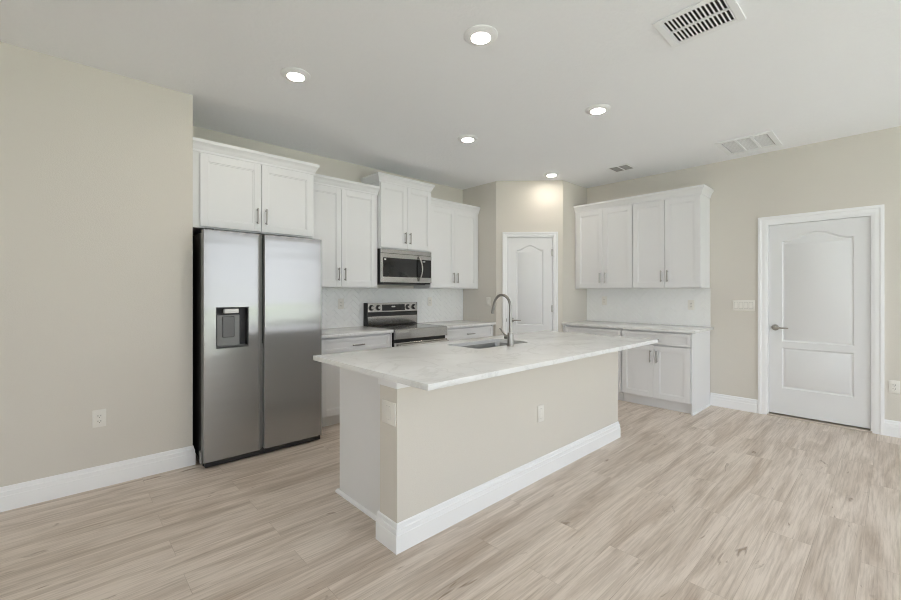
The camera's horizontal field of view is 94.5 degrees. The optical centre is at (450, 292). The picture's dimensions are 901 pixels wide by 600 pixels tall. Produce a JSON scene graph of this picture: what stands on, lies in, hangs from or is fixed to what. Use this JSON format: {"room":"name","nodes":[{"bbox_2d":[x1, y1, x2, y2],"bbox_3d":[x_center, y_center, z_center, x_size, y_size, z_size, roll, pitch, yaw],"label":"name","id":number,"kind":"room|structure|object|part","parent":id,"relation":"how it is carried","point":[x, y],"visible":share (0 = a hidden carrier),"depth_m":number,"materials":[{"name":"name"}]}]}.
{"room":"kitchen","nodes":[
{"label":"kitchen","id":0,"kind":"room"},
{"bbox_2d":[0,41,192,486],"bbox_3d":[-3.757,-0.097,2.070,4.135,2.831,0.789,0,0,-43],"label":"wall","id":1,"kind":"structure","parent":0,"point":[96,165],"depth_m":2.79,"materials":[{"name":"beige paint"}]},
{"bbox_2d":[0,445,195,511],"bbox_3d":[-3.511,1.245,1.818,4.151,0.146,0.116,0,0,-43],"label":"baseboard","id":2,"kind":"structure","parent":1,"relation":"attached to","point":[18,495],"depth_m":2.78,"materials":[{"name":"white paint"}]},
{"bbox_2d":[92,409,105,427],"bbox_3d":[-2.374,0.850,2.815,0.072,0.118,0.010,0,0,-43],"label":"electrical outlet","id":3,"kind":"object","parent":1,"relation":"attached to","point":[98,416],"visible":1,"depth_m":2.81,"materials":[{"name":"white plastic"}]},
{"bbox_2d":[96,413,102,423],"bbox_3d":[-2.372,0.850,2.813,0.034,0.068,0.002,0,0,-43],"label":"receptacle","id":4,"kind":"object","parent":3,"relation":"attached to","point":[99,416],"depth_m":2.81,"materials":[{"name":"white plastic"}]},
{"bbox_2d":[193,126,462,328],"bbox_3d":[-0.666,-0.097,5.416,4.952,2.831,0.120,0,0,-43],"label":"wall","id":5,"kind":"structure","parent":0,"point":[330,167],"depth_m":4.66,"materials":[{"name":"beige paint"}]},
{"bbox_2d":[193,137,319,238],"bbox_3d":[-1.825,-0.855,3.793,1.036,0.691,0.661,0,0,-43],"label":"upper cabinet","id":6,"kind":"object","parent":5,"relation":"attached to","point":[236,189],"visible":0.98,"depth_m":3.52,"materials":[{"name":"white paint"}]},
{"bbox_3d":[-1.799,-0.809,3.425,0.460,0.574,0.020,0,0,-43],"label":"door","id":7,"kind":"part","parent":6,"relation":"part of","materials":[{"name":"white paint"}]},
{"bbox_3d":[-1.708,-1.153,3.668,1.036,0.095,0.290,0,0,-43],"label":"crown molding","id":8,"kind":"part","parent":6,"relation":"part of","materials":[{"name":"white paint"}]},
{"bbox_3d":[-1.637,-0.650,3.539,0.012,0.136,0.034,0,0,-43],"label":"pull handle","id":9,"kind":"part","parent":6,"relation":"part of","materials":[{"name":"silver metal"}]},
{"bbox_3d":[-1.585,-0.650,3.588,0.012,0.136,0.034,0,0,-43],"label":"pull handle","id":10,"kind":"part","parent":6,"relation":"part of","materials":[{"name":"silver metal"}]},
{"bbox_3d":[-1.460,-0.809,3.742,0.460,0.574,0.020,0,0,-43],"label":"door","id":11,"kind":"part","parent":6,"relation":"part of","materials":[{"name":"white paint"}]},
{"bbox_2d":[313,173,379,287],"bbox_3d":[-1.246,-0.627,4.535,0.896,1.147,0.367,0,0,-43],"label":"upper cabinet","id":12,"kind":"object","parent":5,"relation":"attached to","point":[345,211],"visible":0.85,"depth_m":4.46,"materials":[{"name":"white paint"}]},
{"bbox_3d":[-1.319,-0.581,4.276,0.425,1.030,0.020,0,0,-43],"label":"door","id":13,"kind":"part","parent":12,"relation":"part of","materials":[{"name":"white paint"}]},
{"bbox_3d":[-1.145,-1.153,4.426,0.896,0.095,0.039,0,0,-43],"label":"crown molding","id":14,"kind":"part","parent":12,"relation":"part of","materials":[{"name":"white paint"}]},
{"bbox_3d":[-1.005,-0.581,4.569,0.425,1.030,0.020,0,0,-43],"label":"door","id":15,"kind":"part","parent":12,"relation":"part of","materials":[{"name":"white paint"}]},
{"bbox_2d":[322,288,462,328],"bbox_3d":[-0.757,0.175,5.242,2.572,0.456,0.008,0,0,-43],"label":"backsplash","id":16,"kind":"structure","parent":5,"relation":"attached to","point":[447,304],"depth_m":5.18,"materials":[{"name":"white tile"}]},
{"bbox_2d":[338,299,343,308],"bbox_3d":[-1.254,0.128,4.766,0.072,0.118,0.010,0,0,-43],"label":"electrical outlet","id":17,"kind":"object","parent":16,"relation":"attached to","point":[340,301],"visible":1,"depth_m":4.76,"materials":[{"name":"white plastic"}]},
{"bbox_2d":[428,297,431,305],"bbox_3d":[-0.281,0.123,5.674,0.072,0.118,0.010,0,0,-43],"label":"electrical outlet","id":18,"kind":"object","parent":16,"relation":"attached to","point":[429,298],"visible":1,"depth_m":5.67,"materials":[{"name":"white plastic"}]},
{"bbox_2d":[360,172,434,251],"bbox_3d":[-0.629,-0.929,5.090,0.840,0.851,0.399,0,0,-43],"label":"upper cabinet","id":19,"kind":"object","parent":5,"relation":"attached to","point":[403,204],"visible":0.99,"depth_m":4.93,"materials":[{"name":"white paint"}]},
{"bbox_3d":[-0.660,-0.883,4.847,0.373,0.734,0.020,0,0,-43],"label":"door","id":20,"kind":"part","parent":19,"relation":"part of","materials":[{"name":"white paint"}]},
{"bbox_3d":[-0.634,-1.307,5.095,0.840,0.095,0.383,0,0,-43],"label":"crown molding","id":21,"kind":"part","parent":19,"relation":"part of","materials":[{"name":"white paint"}]},
{"bbox_2d":[377,248,430,285],"bbox_3d":[-0.619,-0.297,5.077,0.748,0.410,0.429,0,0,-43],"label":"microwave","id":22,"kind":"object","parent":19,"relation":"attached to","point":[394,267],"visible":0.95,"depth_m":4.92,"materials":[{"name":"silver metal"}]},
{"bbox_3d":[-0.586,-0.284,4.906,0.562,0.332,0.021,0,0,-43],"label":"door","id":23,"kind":"part","parent":22,"relation":"part of","materials":[{"name":"silver metal"}]},
{"bbox_3d":[-0.363,-0.288,5.064,0.065,0.307,0.026,0,0,25],"label":"handle","id":24,"kind":"part","parent":22,"relation":"part of","materials":[{"name":"silver metal"}]},
{"bbox_3d":[-0.312,-0.425,5.162,0.184,0.049,0.021,0,0,-43],"label":"trim","id":25,"kind":"part","parent":22,"relation":"part of","materials":[{"name":"silver metal"}]},
{"bbox_3d":[-0.312,-0.150,5.162,0.184,0.064,0.021,0,0,-43],"label":"trim","id":26,"kind":"part","parent":22,"relation":"part of","materials":[{"name":"silver metal"}]},
{"bbox_3d":[-0.314,-0.291,5.161,0.180,0.218,0.019,0,0,-43],"label":"control panel","id":27,"kind":"part","parent":22,"relation":"part of","materials":[{"name":"black glass"}]},
{"bbox_3d":[-0.385,-0.883,5.105,0.373,0.734,0.020,0,0,-43],"label":"door","id":28,"kind":"part","parent":19,"relation":"part of","materials":[{"name":"white paint"}]},
{"bbox_2d":[414,197,479,288],"bbox_3d":[-0.027,-0.627,5.674,0.912,1.147,0.367,0,0,-43],"label":"upper cabinet","id":29,"kind":"object","parent":5,"relation":"attached to","point":[454,225],"visible":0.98,"depth_m":5.52,"materials":[{"name":"white paint"}]},
{"bbox_3d":[-0.105,-0.581,5.410,0.426,1.030,0.020,0,0,-43],"label":"door","id":30,"kind":"part","parent":29,"relation":"part of","materials":[{"name":"white paint"}]},
{"bbox_3d":[0.075,-1.153,5.565,0.912,0.095,0.039,0,0,-43],"label":"crown molding","id":31,"kind":"part","parent":29,"relation":"part of","materials":[{"name":"white paint"}]},
{"bbox_3d":[0.209,-0.581,5.704,0.426,1.030,0.020,0,0,-43],"label":"door","id":32,"kind":"part","parent":29,"relation":"part of","materials":[{"name":"white paint"}]},
{"bbox_2d":[0,0,900,189],"bbox_3d":[0.128,-1.572,1.538,9.087,0.120,6.872,0,0,-43],"label":"ceiling","id":33,"kind":"structure","parent":0,"point":[393,86],"depth_m":2.86,"materials":[{"name":"paint"}]},
{"bbox_2d":[280,67,310,82],"bbox_3d":[-1.074,-1.502,2.890,0.200,0.020,0.200,0,0,-43],"label":"recessed light","id":34,"kind":"object","parent":33,"relation":"in","point":[293,74],"visible":1,"depth_m":2.86,"materials":[{"name":"white paint"}]},
{"bbox_2d":[458,135,477,142],"bbox_3d":[0.169,-1.502,4.085,0.200,0.020,0.200,0,0,-43],"label":"recessed light","id":35,"kind":"object","parent":33,"relation":"in","point":[463,138],"visible":1,"depth_m":4.05,"materials":[{"name":"white paint"}]},
{"bbox_2d":[464,25,497,45],"bbox_3d":[0.178,-1.502,2.449,0.200,0.020,0.200,0,0,-43],"label":"recessed light","id":36,"kind":"object","parent":33,"relation":"in","point":[477,35],"visible":1,"depth_m":2.42,"materials":[{"name":"white paint"}]},
{"bbox_2d":[544,172,559,176],"bbox_3d":[1.293,-1.502,5.327,0.200,0.020,0.200,0,0,-43],"label":"recessed light","id":37,"kind":"object","parent":33,"relation":"in","point":[550,174],"visible":1,"depth_m":5.28,"materials":[{"name":"white paint"}]},
{"bbox_2d":[585,104,610,114],"bbox_3d":[1.216,-1.502,3.435,0.200,0.020,0.200,0,0,-43],"label":"recessed light","id":38,"kind":"object","parent":33,"relation":"in","point":[597,109],"visible":1,"depth_m":3.40,"materials":[{"name":"white paint"}]},
{"bbox_2d":[607,164,635,172],"bbox_3d":[2.071,-1.508,5.050,0.245,0.008,0.252,0,0,-43],"label":"ceiling vent","id":39,"kind":"object","parent":33,"relation":"in","point":[623,167],"visible":1,"depth_m":5.05,"materials":[{"name":"white metal"}]},
{"bbox_2d":[652,0,745,47],"bbox_3d":[1.378,-1.507,2.313,0.330,0.010,0.372,0,0,-43],"label":"ceiling vent","id":40,"kind":"object","parent":33,"relation":"in","point":[681,27],"visible":1,"depth_m":2.31,"materials":[{"name":"white metal"}]},
{"bbox_2d":[714,130,781,155],"bbox_3d":[3.023,-1.507,4.227,0.520,0.010,0.470,0,0,-43],"label":"ceiling vent","id":41,"kind":"object","parent":33,"relation":"in","point":[767,139],"visible":1,"depth_m":4.22,"materials":[{"name":"white metal"}]},
{"bbox_2d":[0,400,900,599],"bbox_3d":[0.128,1.368,1.538,9.087,0.100,6.872,0,0,-43],"label":"floor","id":42,"kind":"structure","parent":0,"point":[714,503],"depth_m":2.29,"materials":[{"name":"brown wood"}]},
{"bbox_2d":[193,228,321,467],"bbox_3d":[-1.764,0.417,3.688,0.944,1.802,0.800,0,0,-43],"label":"refrigerator","id":43,"kind":"object","parent":42,"relation":"on","point":[257,298],"visible":0.91,"depth_m":3.34,"materials":[{"name":"silver metal"}]},
{"bbox_3d":[-1.730,0.294,3.232,0.165,0.243,0.028,0,0,-43],"label":"dispenser panel","id":44,"kind":"part","parent":43,"relation":"part of","materials":[{"name":"grey plastic"}]},
{"bbox_3d":[-1.705,0.142,3.234,0.102,0.036,0.044,0,0,-43],"label":"dispenser spout","id":45,"kind":"part","parent":43,"relation":"part of","materials":[{"name":"white plastic"}]},
{"bbox_3d":[-1.695,0.398,3.250,0.424,1.740,0.066,0,0,-43],"label":"freezer door","id":46,"kind":"part","parent":43,"relation":"part of","materials":[{"name":"silver metal"}]},
{"bbox_3d":[-1.349,0.398,3.573,0.494,1.740,0.066,0,0,-43],"label":"door","id":47,"kind":"part","parent":43,"relation":"part of","materials":[{"name":"silver metal"}]},
{"bbox_2d":[322,333,391,426],"bbox_3d":[-1.154,0.877,4.433,0.882,0.882,0.643,0,0,-43],"label":"base cabinet","id":48,"kind":"object","parent":42,"relation":"on","point":[330,374],"visible":0.31,"depth_m":4.09,"materials":[{"name":"white paint"}]},
{"bbox_3d":[-1.096,0.899,4.106,0.395,0.594,0.020,0,0,-43],"label":"door","id":49,"kind":"part","parent":48,"relation":"part of","materials":[{"name":"white paint"}]},
{"bbox_3d":[-0.950,0.521,4.243,0.794,0.135,0.020,0,0,-43],"label":"drawer","id":50,"kind":"part","parent":48,"relation":"part of","materials":[{"name":"white paint"}]},
{"bbox_2d":[322,326,393,337],"bbox_3d":[-1.167,0.419,4.427,0.915,0.030,0.637,0,0,-43],"label":"countertop","id":51,"kind":"structure","parent":48,"relation":"on","point":[348,331],"depth_m":4.33,"materials":[{"name":"white stone"}]},
{"bbox_2d":[364,302,448,346],"bbox_3d":[-0.518,0.721,4.969,0.760,1.194,0.714,0,0,-43],"label":"range","id":52,"kind":"object","parent":42,"relation":"on","point":[376,315],"visible":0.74,"depth_m":4.96,"materials":[{"name":"silver metal"}]},
{"bbox_3d":[-0.520,0.414,4.973,0.734,0.022,0.558,0,0,-43],"label":"cooktop glass","id":53,"kind":"part","parent":52,"relation":"part of","materials":[{"name":"black glass"}]},
{"bbox_3d":[-0.326,0.826,4.765,0.754,0.555,0.037,0,0,-43],"label":"oven door","id":54,"kind":"part","parent":52,"relation":"part of","materials":[{"name":"silver metal"}]},
{"bbox_3d":[-0.293,0.576,4.730,0.698,0.033,0.058,0,0,-43],"label":"oven handle","id":55,"kind":"part","parent":52,"relation":"part of","materials":[{"name":"silver metal"}]},
{"bbox_2d":[445,325,492,340],"bbox_3d":[0.062,0.877,5.568,0.893,0.882,0.643,0,0,-43],"label":"base cabinet","id":56,"kind":"object","parent":42,"relation":"on","point":[459,333],"visible":0.19,"depth_m":5.35,"materials":[{"name":"white paint"}]},
{"bbox_2d":[414,320,495,327],"bbox_3d":[0.064,0.419,5.577,0.914,0.030,0.637,0,0,-43],"label":"countertop","id":57,"kind":"structure","parent":56,"relation":"on","point":[458,323],"depth_m":5.44,"materials":[{"name":"white stone"}]},
{"bbox_2d":[335,351,620,554],"bbox_3d":[0.360,0.877,3.241,2.492,0.883,0.817,0,0,-43],"label":"kitchen island","id":58,"kind":"object","parent":42,"relation":"on","point":[452,453],"visible":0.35,"depth_m":2.54,"materials":[{"name":"beige paint"}]},
{"bbox_3d":[-0.529,1.306,2.542,0.053,0.024,0.625,0,0,-43],"label":"shoe molding","id":59,"kind":"part","parent":58,"relation":"part of","materials":[{"name":"white paint"}]},
{"bbox_2d":[382,399,395,426],"bbox_3d":[-0.321,0.623,2.161,0.008,0.118,0.120,0,0,-43],"label":"electrical outlet","id":60,"kind":"object","parent":58,"relation":"attached to","point":[388,408],"visible":1,"depth_m":2.15,"materials":[{"name":"white plastic"}]},
{"bbox_3d":[0.576,0.462,3.009,2.478,0.052,0.168,0,0,-43],"label":"trim","id":61,"kind":"part","parent":58,"relation":"part of","materials":[{"name":"white paint"}]},
{"bbox_2d":[313,331,657,390],"bbox_3d":[0.454,0.419,3.136,2.585,0.030,1.147,0,0,-43],"label":"island countertop","id":62,"kind":"structure","parent":58,"relation":"on","point":[436,365],"depth_m":2.61,"materials":[{"name":"white stone"}]},
{"bbox_2d":[461,342,506,348],"bbox_3d":[0.306,0.546,3.318,0.658,0.221,0.388,0,0,-43],"label":"sink","id":63,"kind":"object","parent":62,"relation":"in","point":[494,344],"visible":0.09,"depth_m":3.56,"materials":[{"name":"silver metal"}]},
{"bbox_2d":[491,294,513,345],"bbox_3d":[0.397,0.206,3.210,0.056,0.396,0.221,0,0,-43],"label":"kitchen faucet","id":64,"kind":"object","parent":62,"relation":"on","point":[510,338],"visible":1,"depth_m":3.14,"materials":[{"name":"silver metal"}]},
{"bbox_3d":[0.395,0.159,3.212,0.021,0.302,0.192,0,0,-43],"label":"spout","id":65,"kind":"part","parent":64,"relation":"part of","materials":[{"name":"silver metal"}]},
{"bbox_3d":[0.574,1.245,3.011,2.492,0.146,0.189,0,0,-43],"label":"baseboard","id":66,"kind":"part","parent":58,"relation":"part of","materials":[{"name":"white paint"}]},
{"bbox_2d":[538,404,543,422],"bbox_3d":[0.644,0.859,2.963,0.072,0.118,0.008,0,0,-43],"label":"electrical outlet","id":67,"kind":"object","parent":58,"relation":"attached to","point":[540,407],"visible":1,"depth_m":2.96,"materials":[{"name":"white plastic"}]},
{"bbox_2d":[563,325,623,400],"bbox_3d":[2.003,0.877,5.511,0.678,0.882,0.793,0,0,-43],"label":"base cabinet","id":68,"kind":"object","parent":42,"relation":"on","point":[566,328],"visible":0.15,"depth_m":5.14,"materials":[{"name":"white paint"}]},
{"bbox_3d":[1.797,0.521,5.299,0.020,0.135,0.757,0,0,-43],"label":"drawer","id":69,"kind":"part","parent":68,"relation":"part of","materials":[{"name":"white paint"}]},
{"bbox_3d":[1.927,0.899,5.160,0.020,0.594,0.376,0,0,-43],"label":"door","id":70,"kind":"part","parent":68,"relation":"part of","materials":[{"name":"white paint"}]},
{"bbox_2d":[622,329,710,415],"bbox_3d":[2.543,0.877,4.933,0.678,0.882,0.779,0,0,-43],"label":"base cabinet","id":71,"kind":"object","parent":42,"relation":"on","point":[671,373],"visible":0.84,"depth_m":4.69,"materials":[{"name":"white paint"}]},
{"bbox_2d":[562,320,713,333],"bbox_3d":[2.280,0.419,5.221,0.669,0.030,1.607,0,0,-43],"label":"countertop","id":72,"kind":"structure","parent":71,"relation":"on","point":[603,324],"depth_m":4.96,"materials":[{"name":"white stone"}]},
{"bbox_3d":[2.191,0.899,4.878,0.020,0.594,0.372,0,0,-43],"label":"door","id":73,"kind":"part","parent":71,"relation":"part of","materials":[{"name":"white paint"}]},
{"bbox_3d":[2.319,0.521,4.741,0.020,0.135,0.747,0,0,-43],"label":"drawer","id":74,"kind":"part","parent":71,"relation":"part of","materials":[{"name":"white paint"}]},
{"bbox_3d":[2.447,0.899,4.604,0.020,0.594,0.372,0,0,-43],"label":"door","id":75,"kind":"part","parent":71,"relation":"part of","materials":[{"name":"white paint"}]},
{"bbox_3d":[2.816,0.877,4.679,0.625,0.882,0.012,0,0,-43],"label":"panel","id":76,"kind":"part","parent":71,"relation":"part of","materials":[{"name":"white paint"}]},
{"bbox_3d":[2.817,1.308,4.663,0.606,0.020,0.012,0,0,-43],"label":"shoe molding","id":77,"kind":"part","parent":71,"relation":"part of","materials":[{"name":"white paint"}]},
{"bbox_2d":[463,181,495,335],"bbox_3d":[0.436,-0.097,5.923,0.100,2.831,0.643,0,0,-43],"label":"wall","id":78,"kind":"structure","parent":0,"point":[483,196],"depth_m":5.81,"materials":[{"name":"beige paint"}]},
{"bbox_2d":[486,297,489,305],"bbox_3d":[0.522,0.123,5.750,0.011,0.118,0.072,0,0,-43],"label":"light switch","id":79,"kind":"object","parent":78,"relation":"attached to","point":[487,298],"visible":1,"depth_m":5.75,"materials":[{"name":"white plastic"}]},
{"bbox_2d":[496,180,562,335],"bbox_3d":[1.070,-0.097,5.680,0.897,2.831,0.100,0,0,3],"label":"wall","id":80,"kind":"structure","parent":0,"point":[521,206],"depth_m":5.63,"materials":[{"name":"beige paint"}]},
{"bbox_2d":[502,232,557,334],"bbox_3d":[1.076,0.250,5.651,0.740,2.136,0.128,0,0,3],"label":"door","id":81,"kind":"structure","parent":80,"relation":"in","point":[529,259],"depth_m":5.64,"materials":[{"name":"white paint"}]},
{"bbox_2d":[563,180,586,322],"bbox_3d":[1.712,-0.097,5.859,0.633,2.831,0.100,0,0,-43],"label":"wall","id":82,"kind":"structure","parent":0,"point":[574,300],"depth_m":5.75,"materials":[{"name":"beige paint"}]},
{"bbox_2d":[587,126,900,428],"bbox_3d":[3.446,-0.097,4.555,0.120,2.831,6.752,0,0,-43],"label":"wall","id":83,"kind":"structure","parent":0,"point":[860,170],"depth_m":4.53,"materials":[{"name":"beige paint"}]},
{"bbox_2d":[574,196,634,288],"bbox_3d":[2.113,-0.627,5.611,0.377,1.147,0.806,0,0,-43],"label":"upper cabinet","id":84,"kind":"object","parent":83,"relation":"attached to","point":[603,229],"visible":0.99,"depth_m":5.48,"materials":[{"name":"white paint"}]},
{"bbox_3d":[1.887,-0.581,5.642,0.020,1.030,0.380,0,0,-43],"label":"door","id":85,"kind":"part","parent":84,"relation":"part of","materials":[{"name":"white paint"}]},
{"bbox_3d":[2.000,-1.153,5.506,0.039,0.095,0.806,0,0,-43],"label":"crown molding","id":86,"kind":"part","parent":84,"relation":"part of","materials":[{"name":"white paint"}]},
{"bbox_3d":[2.149,-0.581,5.361,0.020,1.030,0.380,0,0,-43],"label":"door","id":87,"kind":"part","parent":84,"relation":"part of","materials":[{"name":"white paint"}]},
{"bbox_2d":[587,288,709,326],"bbox_3d":[2.512,0.175,5.460,0.008,0.456,1.574,0,0,-43],"label":"backsplash","id":88,"kind":"structure","parent":83,"relation":"attached to","point":[667,306],"depth_m":5.36,"materials":[{"name":"white tile"}]},
{"bbox_2d":[602,296,606,304],"bbox_3d":[2.153,0.113,5.830,0.010,0.118,0.072,0,0,-43],"label":"electrical outlet","id":89,"kind":"object","parent":88,"relation":"attached to","point":[604,298],"visible":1,"depth_m":5.82,"materials":[{"name":"white plastic"}]},
{"bbox_2d":[688,300,693,309],"bbox_3d":[2.904,0.148,5.026,0.010,0.118,0.072,0,0,-43],"label":"electrical outlet","id":90,"kind":"object","parent":88,"relation":"attached to","point":[690,302],"visible":1,"depth_m":5.02,"materials":[{"name":"white plastic"}]},
{"bbox_2d":[632,184,713,287],"bbox_3d":[2.662,-0.627,5.023,0.377,1.147,0.801,0,0,-43],"label":"upper cabinet","id":91,"kind":"object","parent":83,"relation":"attached to","point":[671,228],"visible":1,"depth_m":4.88,"materials":[{"name":"white paint"}]},
{"bbox_3d":[2.414,-0.581,5.077,0.020,1.030,0.373,0,0,-43],"label":"door","id":92,"kind":"part","parent":91,"relation":"part of","materials":[{"name":"white paint"}]},
{"bbox_3d":[2.667,-1.153,5.028,0.361,0.095,0.801,0,0,-43],"label":"crown molding","id":93,"kind":"part","parent":91,"relation":"part of","materials":[{"name":"white paint"}]},
{"bbox_3d":[2.672,-0.581,4.801,0.020,1.030,0.373,0,0,-43],"label":"door","id":94,"kind":"part","parent":91,"relation":"part of","materials":[{"name":"white paint"}]},
{"bbox_2d":[710,393,757,412],"bbox_3d":[3.202,1.245,4.716,0.016,0.146,0.454,0,0,-43],"label":"baseboard","id":95,"kind":"structure","parent":83,"relation":"attached to","point":[720,400],"depth_m":4.70,"materials":[{"name":"white paint"}]},
{"bbox_2d":[732,300,754,310],"bbox_3d":[3.269,0.145,4.647,0.011,0.115,0.205,0,0,-43],"label":"light switch","id":96,"kind":"object","parent":83,"relation":"attached to","point":[739,305],"visible":1,"depth_m":4.64,"materials":[{"name":"white plastic"}]},
{"bbox_2d":[758,204,883,434],"bbox_3d":[3.712,0.252,4.223,0.122,2.133,0.956,0,0,-43],"label":"door","id":97,"kind":"structure","parent":83,"relation":"in","point":[821,273],"depth_m":4.19,"materials":[{"name":"white paint"}]},
{"bbox_2d":[884,419,900,437],"bbox_3d":[4.856,1.245,2.946,0.016,0.146,2.475,0,0,-43],"label":"baseboard","id":98,"kind":"structure","parent":83,"relation":"attached to","point":[892,428],"depth_m":3.81,"materials":[{"name":"white paint"}]},
{"bbox_2d":[889,380,899,393],"bbox_3d":[4.056,0.862,3.806,0.010,0.118,0.072,0,0,-43],"label":"electrical outlet","id":99,"kind":"object","parent":83,"relation":"attached to","point":[894,386],"visible":1,"depth_m":3.80,"materials":[{"name":"white plastic"}]},
{"bbox_2d":[892,383,896,390],"bbox_3d":[4.054,0.862,3.804,0.002,0.068,0.034,0,0,-43],"label":"receptacle","id":100,"kind":"object","parent":99,"relation":"attached to","point":[894,385],"depth_m":3.80,"materials":[{"name":"white plastic"}]}
]}

